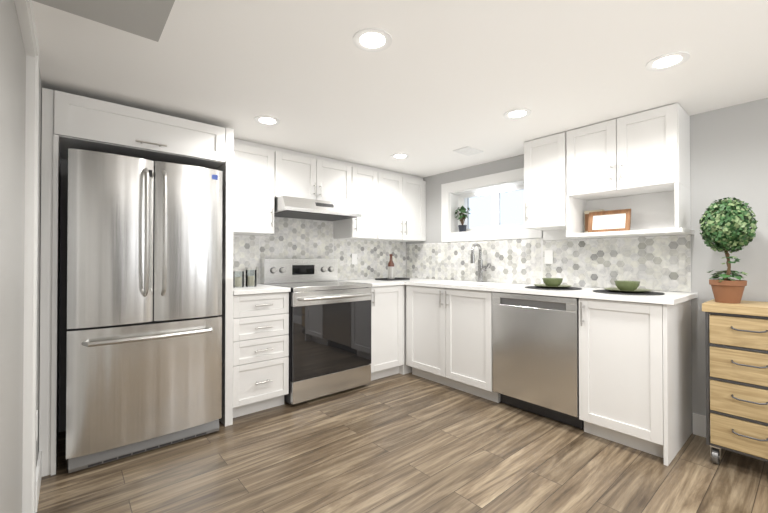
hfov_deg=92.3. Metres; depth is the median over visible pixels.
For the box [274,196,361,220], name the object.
range hood
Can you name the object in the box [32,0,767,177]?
ceiling
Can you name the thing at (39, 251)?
wall
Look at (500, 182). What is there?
window
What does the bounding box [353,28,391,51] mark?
recessed light
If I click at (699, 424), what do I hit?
baseboard
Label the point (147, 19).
ceiling
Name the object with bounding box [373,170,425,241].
upper cabinet
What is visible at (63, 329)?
wall
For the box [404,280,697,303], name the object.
countertop
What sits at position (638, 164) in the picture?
upper cabinet
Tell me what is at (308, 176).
upper cabinet
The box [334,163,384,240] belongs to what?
upper cabinet
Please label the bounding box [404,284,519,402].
base cabinet
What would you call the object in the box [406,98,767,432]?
wall
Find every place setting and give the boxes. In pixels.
[525,278,581,289]
[593,281,664,294]
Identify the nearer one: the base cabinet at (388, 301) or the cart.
the cart
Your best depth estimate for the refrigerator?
2.11 m
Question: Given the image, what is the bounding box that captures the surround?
[39,88,233,476]
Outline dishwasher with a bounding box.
[492,292,583,428]
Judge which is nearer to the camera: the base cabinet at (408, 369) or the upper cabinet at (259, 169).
the upper cabinet at (259, 169)
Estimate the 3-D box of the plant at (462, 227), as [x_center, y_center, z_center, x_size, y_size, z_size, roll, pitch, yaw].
[0.833,-0.402,3.941,0.127,0.288,0.199,0,-1,-40]
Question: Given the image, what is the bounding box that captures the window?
[441,168,541,241]
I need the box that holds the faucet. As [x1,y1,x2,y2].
[470,243,489,281]
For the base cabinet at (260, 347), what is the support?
on the floor
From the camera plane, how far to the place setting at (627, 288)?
2.37 m
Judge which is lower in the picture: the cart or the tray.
the cart
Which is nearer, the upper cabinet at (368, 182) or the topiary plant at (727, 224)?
the topiary plant at (727, 224)
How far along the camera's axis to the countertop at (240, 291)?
2.74 m
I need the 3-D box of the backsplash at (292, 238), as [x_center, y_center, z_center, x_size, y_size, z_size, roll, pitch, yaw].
[-0.586,0.153,3.747,2.236,1.030,0.006,0,-1,-40]
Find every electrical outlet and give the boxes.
[36,410,37,440]
[352,254,356,263]
[545,250,552,263]
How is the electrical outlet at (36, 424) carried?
attached to the wall at (39, 251)
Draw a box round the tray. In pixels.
[375,254,409,280]
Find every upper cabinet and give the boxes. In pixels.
[233,139,284,235]
[285,149,352,203]
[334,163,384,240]
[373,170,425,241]
[524,103,694,240]
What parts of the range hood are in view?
range hood buttons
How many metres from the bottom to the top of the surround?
2.040 m
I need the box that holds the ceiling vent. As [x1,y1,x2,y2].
[453,146,482,155]
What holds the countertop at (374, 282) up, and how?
on the base cabinet at (388, 301)
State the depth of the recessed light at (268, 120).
2.51 m
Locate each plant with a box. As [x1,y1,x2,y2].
[455,206,469,231]
[699,197,757,303]
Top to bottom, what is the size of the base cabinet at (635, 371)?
0.888 m
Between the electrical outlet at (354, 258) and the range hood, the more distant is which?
the electrical outlet at (354, 258)
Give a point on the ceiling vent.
(468, 151)
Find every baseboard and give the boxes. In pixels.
[35,451,41,512]
[693,413,705,437]
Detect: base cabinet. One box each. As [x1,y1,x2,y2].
[233,293,288,417]
[371,285,404,380]
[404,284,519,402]
[405,285,411,373]
[579,300,691,465]
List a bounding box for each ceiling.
[32,0,174,41]
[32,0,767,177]
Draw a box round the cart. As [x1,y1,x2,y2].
[702,299,767,463]
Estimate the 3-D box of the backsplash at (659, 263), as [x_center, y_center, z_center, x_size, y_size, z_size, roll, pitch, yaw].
[1.142,0.043,3.448,0.006,0.402,2.691,0,-1,-40]
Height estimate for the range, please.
1.145 m
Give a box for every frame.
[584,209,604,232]
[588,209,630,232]
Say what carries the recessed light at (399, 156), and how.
in the ceiling at (432, 87)
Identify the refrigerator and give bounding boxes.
[66,148,221,473]
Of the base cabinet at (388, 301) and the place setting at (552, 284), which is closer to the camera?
the place setting at (552, 284)
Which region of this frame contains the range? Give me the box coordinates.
[261,259,371,403]
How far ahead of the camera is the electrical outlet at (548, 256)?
3.13 m
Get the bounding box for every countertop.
[233,285,290,296]
[346,277,440,288]
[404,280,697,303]
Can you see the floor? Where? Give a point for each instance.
(404, 443)
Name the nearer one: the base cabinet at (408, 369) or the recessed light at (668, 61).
the recessed light at (668, 61)
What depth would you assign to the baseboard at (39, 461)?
1.78 m
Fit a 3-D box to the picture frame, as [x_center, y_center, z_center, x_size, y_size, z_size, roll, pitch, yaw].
[1.621,-0.250,2.662,0.043,0.165,0.270,0,-1,-40]
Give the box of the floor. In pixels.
[36,372,767,512]
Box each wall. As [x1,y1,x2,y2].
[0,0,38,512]
[36,68,42,464]
[59,159,404,431]
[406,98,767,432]
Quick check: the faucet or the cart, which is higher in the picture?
the faucet
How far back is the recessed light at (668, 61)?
1.76 m
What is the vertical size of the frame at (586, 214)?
0.185 m
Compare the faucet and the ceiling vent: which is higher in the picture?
the ceiling vent
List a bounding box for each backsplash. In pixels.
[233,217,405,283]
[406,235,690,291]
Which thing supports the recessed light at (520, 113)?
in the ceiling at (432, 87)
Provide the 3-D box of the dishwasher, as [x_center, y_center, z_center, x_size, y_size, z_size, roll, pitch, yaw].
[1.265,0.716,2.816,0.576,0.880,0.630,0,-1,-40]
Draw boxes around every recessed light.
[254,116,279,125]
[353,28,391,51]
[391,153,408,158]
[504,108,530,119]
[645,51,689,70]

